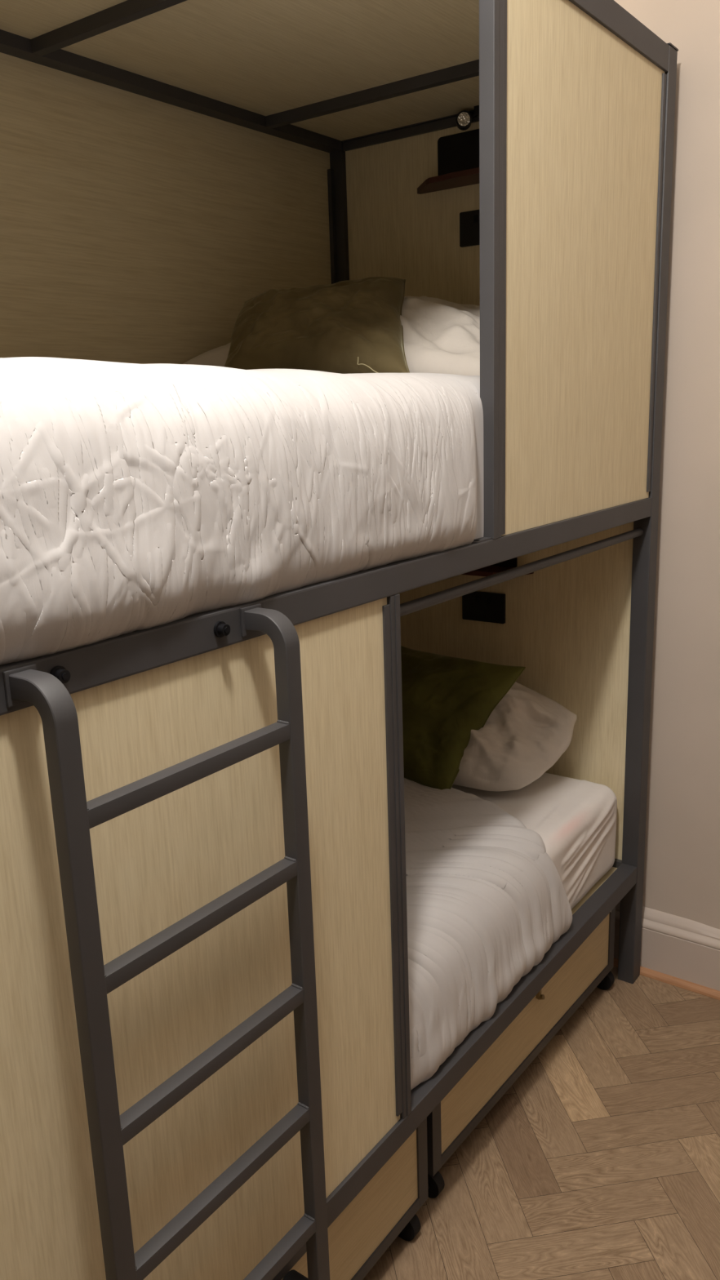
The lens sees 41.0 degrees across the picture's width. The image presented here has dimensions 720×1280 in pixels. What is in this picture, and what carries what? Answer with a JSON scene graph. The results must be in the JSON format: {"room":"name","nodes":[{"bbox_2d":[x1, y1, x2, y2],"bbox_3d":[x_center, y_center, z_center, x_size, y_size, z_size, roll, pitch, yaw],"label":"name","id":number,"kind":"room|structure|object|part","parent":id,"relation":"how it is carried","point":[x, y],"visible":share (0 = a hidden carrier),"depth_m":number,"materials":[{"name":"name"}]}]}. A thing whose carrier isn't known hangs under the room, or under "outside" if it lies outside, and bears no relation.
{"room":"dormitory","nodes":[
{"label":"dormitory","id":0,"kind":"room"},
{"bbox_2d":[362,966,719,1279],"bbox_3d":[0.025,1.532,0.866,4.160,0.002,5.284,8,17,35],"label":"floor","id":1,"kind":"structure","parent":0,"point":[601,1161],"depth_m":2.20,"materials":[{"name":"brown wood"}]},
{"bbox_2d":[0,0,678,1279],"bbox_3d":[-0.277,-0.028,2.026,1.036,2.504,2.262,8,17,35],"label":"bunk bed","id":2,"kind":"object","parent":1,"relation":"on","point":[166,166],"visible":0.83,"depth_m":1.91,"materials":[{"name":"beige wood"}]},
{"bbox_3d":[-0.709,-0.701,2.171,0.012,1.170,2.148,8,17,35],"label":"panel","id":3,"kind":"part","parent":2,"relation":"part of","materials":[{"name":"brown wood"}]},
{"bbox_2d":[2,603,329,1279],"bbox_3d":[-0.206,0.694,1.305,0.078,1.434,0.415,8,17,35],"label":"ladder","id":4,"kind":"object","parent":2,"relation":"attached to","point":[73,817],"visible":1,"depth_m":1.19,"materials":[{"name":"black metal"}]},
{"bbox_3d":[-0.360,0.048,1.026,0.004,0.039,0.039,8,17,35],"label":"weld plate","id":5,"kind":"part","parent":4,"relation":"part of","materials":[{"name":"grey metal"}]},
{"bbox_3d":[-0.311,0.684,1.157,0.075,1.330,0.029,8,17,35],"label":"rail","id":6,"kind":"part","parent":4,"relation":"part of","materials":[{"name":"grey metal"}]},
{"bbox_3d":[-0.148,-0.027,1.310,0.004,0.039,0.039,8,17,35],"label":"weld plate","id":7,"kind":"part","parent":4,"relation":"part of","materials":[{"name":"grey metal"}]},
{"bbox_3d":[-0.098,0.608,1.440,0.075,1.330,0.029,8,17,35],"label":"rail","id":8,"kind":"part","parent":4,"relation":"part of","materials":[{"name":"grey metal"}]},
{"bbox_3d":[-0.705,-1.261,2.018,0.045,0.066,2.148,8,17,35],"label":"rail","id":9,"kind":"part","parent":2,"relation":"part of","materials":[{"name":"black metal"}]},
{"bbox_3d":[-0.216,0.513,1.344,0.010,1.006,0.928,8,17,35],"label":"privacy panel","id":10,"kind":"part","parent":2,"relation":"part of","materials":[{"name":"brown wood"}]},
{"bbox_3d":[-0.317,-1.216,1.768,0.989,0.020,2.192,8,17,35],"label":"roof panel","id":11,"kind":"part","parent":2,"relation":"part of","materials":[{"name":"brown wood"}]},
{"bbox_3d":[0.117,-0.128,1.704,0.045,0.049,2.148,8,17,35],"label":"rail","id":12,"kind":"part","parent":2,"relation":"part of","materials":[{"name":"grey metal"}]},
{"bbox_3d":[-0.024,-0.311,3.170,0.062,2.500,0.056,8,17,35],"label":"corner post","id":13,"kind":"part","parent":2,"relation":"part of","materials":[{"name":"black metal"}]},
{"bbox_3d":[0.063,0.413,1.719,0.030,1.006,0.025,8,17,35],"label":"screen post","id":14,"kind":"part","parent":2,"relation":"part of","materials":[{"name":"grey metal"}]},
{"bbox_3d":[0.333,-1.434,2.595,0.929,0.066,0.044,8,17,35],"label":"rail","id":15,"kind":"part","parent":2,"relation":"part of","materials":[{"name":"black metal"}]},
{"bbox_3d":[0.342,-0.929,2.724,0.949,1.013,0.014,8,17,35],"label":"panel","id":16,"kind":"part","parent":2,"relation":"part of","materials":[{"name":"brown wood"}]},
{"bbox_2d":[417,128,479,194],"bbox_3d":[0.286,-1.307,2.587,0.370,0.135,0.108,8,17,35],"label":"wall shelf","id":17,"kind":"object","parent":2,"relation":"attached to","point":[458,154],"visible":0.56,"depth_m":2.64,"materials":[{"name":"black wood"}]},
{"bbox_3d":[0.321,-1.321,2.623,0.251,0.127,0.006,8,17,35],"label":"plate","id":18,"kind":"part","parent":17,"relation":"part of","materials":[{"name":"black plastic"}]},
{"bbox_3d":[0.150,0.899,1.952,0.045,0.051,2.148,8,17,35],"label":"rail","id":19,"kind":"part","parent":2,"relation":"part of","materials":[{"name":"grey metal"}]},
{"bbox_2d":[455,105,479,130],"bbox_3d":[0.300,-1.399,2.572,0.093,0.062,0.045,1,14,12],"label":"light","id":20,"kind":"object","parent":2,"relation":"attached to","point":[464,118],"visible":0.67,"depth_m":2.56,"materials":[{"name":"black plastic"}]},
{"bbox_3d":[0.302,-1.399,2.573,0.058,0.027,0.012,6,16,31],"label":"arm","id":21,"kind":"part","parent":20,"relation":"part of","materials":[{"name":"black plastic"}]},
{"bbox_2d":[459,209,479,247],"bbox_3d":[0.338,-1.139,2.654,0.143,0.090,0.012,8,17,35],"label":"power socket","id":22,"kind":"object","parent":2,"relation":"attached to","point":[468,220],"visible":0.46,"depth_m":2.67,"materials":[{"name":"black plastic"}]},
{"bbox_2d":[473,214,477,222],"bbox_3d":[0.319,-1.161,2.657,0.010,0.020,0.003,8,17,35],"label":"rocker switch","id":23,"kind":"object","parent":22,"relation":"attached to","point":[475,216],"depth_m":2.66,"materials":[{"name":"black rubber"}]},
{"bbox_2d":[462,591,505,623],"bbox_3d":[0.372,-0.100,2.905,0.143,0.090,0.012,8,17,35],"label":"power socket","id":24,"kind":"object","parent":2,"relation":"attached to","point":[478,606],"visible":0.94,"depth_m":2.90,"materials":[{"name":"black plastic"}]},
{"bbox_2d":[475,595,478,602],"bbox_3d":[0.353,-0.123,2.908,0.010,0.020,0.003,8,17,35],"label":"rocker switch","id":25,"kind":"object","parent":24,"relation":"attached to","point":[476,597],"depth_m":2.91,"materials":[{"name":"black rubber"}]},
{"bbox_2d":[486,596,490,604],"bbox_3d":[0.385,-0.118,2.885,0.010,0.020,0.003,8,17,35],"label":"rocker switch","id":26,"kind":"object","parent":24,"relation":"attached to","point":[488,598],"depth_m":2.88,"materials":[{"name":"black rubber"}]},
{"bbox_3d":[0.239,-0.687,1.751,0.030,1.005,0.036,8,17,35],"label":"screen post","id":27,"kind":"part","parent":2,"relation":"part of","materials":[{"name":"grey metal"}]},
{"bbox_2d":[461,557,533,576],"bbox_3d":[0.320,-0.268,2.838,0.370,0.135,0.108,8,17,35],"label":"wall shelf","id":28,"kind":"object","parent":2,"relation":"attached to","point":[495,568],"visible":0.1,"depth_m":2.80,"materials":[{"name":"black plastic"}]},
{"bbox_3d":[0.355,-0.282,2.874,0.251,0.127,0.006,8,17,35],"label":"plate","id":29,"kind":"part","parent":28,"relation":"part of","materials":[{"name":"black plastic"}]},
{"bbox_3d":[0.376,0.100,2.972,0.949,1.007,0.014,8,17,35],"label":"panel","id":30,"kind":"part","parent":2,"relation":"part of","materials":[{"name":"brown wood"}]},
{"bbox_3d":[0.394,-0.165,2.096,0.021,0.024,1.194,8,17,35],"label":"curtain rod","id":31,"kind":"part","parent":2,"relation":"part of","materials":[{"name":"grey metal"}]},
{"bbox_2d":[451,772,617,909],"bbox_3d":[-0.245,0.706,2.202,0.925,0.271,2.129,8,17,35],"label":"mattress","id":32,"kind":"object","parent":2,"relation":"on","point":[575,820],"visible":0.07,"depth_m":2.61,"materials":[{"name":"white fabric"}]},
{"bbox_2d":[404,777,572,1090],"bbox_3d":[-0.289,0.702,2.080,0.950,0.320,1.900,8,17,35],"label":"duvet","id":33,"kind":"object","parent":32,"relation":"on","point":[486,901],"visible":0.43,"depth_m":2.15,"materials":[{"name":"white fabric"}]},
{"bbox_2d":[400,645,525,789],"bbox_3d":[0.167,0.219,2.780,0.555,0.340,0.263,8,17,35],"label":"cushion","id":34,"kind":"object","parent":33,"relation":"on","point":[445,698],"visible":0.59,"depth_m":2.68,"materials":[{"name":"green fabric"}]},
{"bbox_2d":[453,681,577,791],"bbox_3d":[0.307,0.238,2.782,0.574,0.281,0.344,8,17,35],"label":"pillow","id":35,"kind":"object","parent":32,"relation":"on","point":[527,731],"visible":0.38,"depth_m":2.65,"materials":[{"name":"white fabric"}]},
{"bbox_3d":[0.494,-0.776,2.087,0.010,1.005,0.828,8,17,35],"label":"privacy panel","id":36,"kind":"part","parent":2,"relation":"part of","materials":[{"name":"brown wood"}]},
{"bbox_3d":[0.400,0.615,3.090,0.929,0.051,0.044,8,17,35],"label":"rail","id":37,"kind":"part","parent":2,"relation":"part of","materials":[{"name":"grey metal"}]},
{"bbox_3d":[0.086,-1.156,1.454,0.039,0.056,2.148,8,17,35],"label":"rail","id":38,"kind":"part","parent":2,"relation":"part of","materials":[{"name":"grey metal"}]},
{"bbox_3d":[0.768,-0.200,2.604,0.048,2.500,0.056,8,17,35],"label":"corner post","id":39,"kind":"part","parent":2,"relation":"part of","materials":[{"name":"grey metal"}]},
{"bbox_2d":[281,1117,428,1279],"bbox_3d":[-0.486,1.149,1.829,0.802,0.322,1.036,8,17,35],"label":"drawer","id":40,"kind":"object","parent":1,"relation":"on","point":[385,1209],"visible":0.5,"depth_m":1.88,"materials":[{"name":"brown wood"}]},
{"bbox_3d":[-0.173,1.158,1.596,0.022,0.250,1.036,8,17,35],"label":"frame","id":41,"kind":"part","parent":40,"relation":"part of","materials":[{"name":"grey metal"}]},
{"bbox_2d":[426,906,615,1198],"bbox_3d":[0.139,0.926,2.669,0.816,0.322,0.975,8,17,36],"label":"drawer","id":42,"kind":"object","parent":1,"relation":"on","point":[467,1104],"visible":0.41,"depth_m":2.36,"materials":[{"name":"brown wood"}]},
{"bbox_2d":[613,0,719,928],"bbox_3d":[1.347,-0.593,2.235,3.575,3.500,0.100,8,17,35],"label":"wall","id":43,"kind":"structure","parent":0,"point":[682,876],"depth_m":2.59,"materials":[{"name":"white paint"}]},
{"bbox_2d":[613,901,719,991],"bbox_3d":[1.359,0.976,2.559,3.375,0.199,0.034,8,17,35],"label":"baseboard","id":44,"kind":"structure","parent":43,"relation":"attached to","point":[673,945],"depth_m":2.84,"materials":[{"name":"paint"}]},
{"bbox_2d":[613,957,719,999],"bbox_3d":[1.346,1.069,2.560,3.375,0.018,0.018,8,17,35],"label":"trim","id":45,"kind":"structure","parent":43,"relation":"attached to","point":[711,993],"depth_m":2.85,"materials":[{"name":"brown wood"}]},
{"bbox_3d":[-0.281,-0.321,1.956,0.915,0.273,2.128,8,17,35],"label":"mattress","id":46,"kind":"object","parent":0,"visible":0},
{"bbox_2d":[0,356,484,665],"bbox_3d":[-0.402,-0.294,1.690,0.954,0.342,1.565,8,17,35],"label":"duvet","id":47,"kind":"object","parent":46,"relation":"on","point":[134,496],"visible":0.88,"depth_m":1.22,"materials":[{"name":"white fabric"}]},
{"bbox_2d":[224,276,409,373],"bbox_3d":[-0.098,-0.735,2.288,0.497,0.252,0.314,2,14,15],"label":"cushion","id":48,"kind":"object","parent":47,"relation":"on","point":[348,326],"visible":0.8,"depth_m":2.24,"materials":[{"name":"green fabric"}]},
{"bbox_2d":[183,296,479,375],"bbox_3d":[0.081,-0.764,2.465,0.867,0.261,0.673,8,17,35],"label":"pillow","id":49,"kind":"object","parent":46,"relation":"on","point":[442,336],"visible":0.2,"depth_m":2.26,"materials":[{"name":"white fabric"}]}
]}

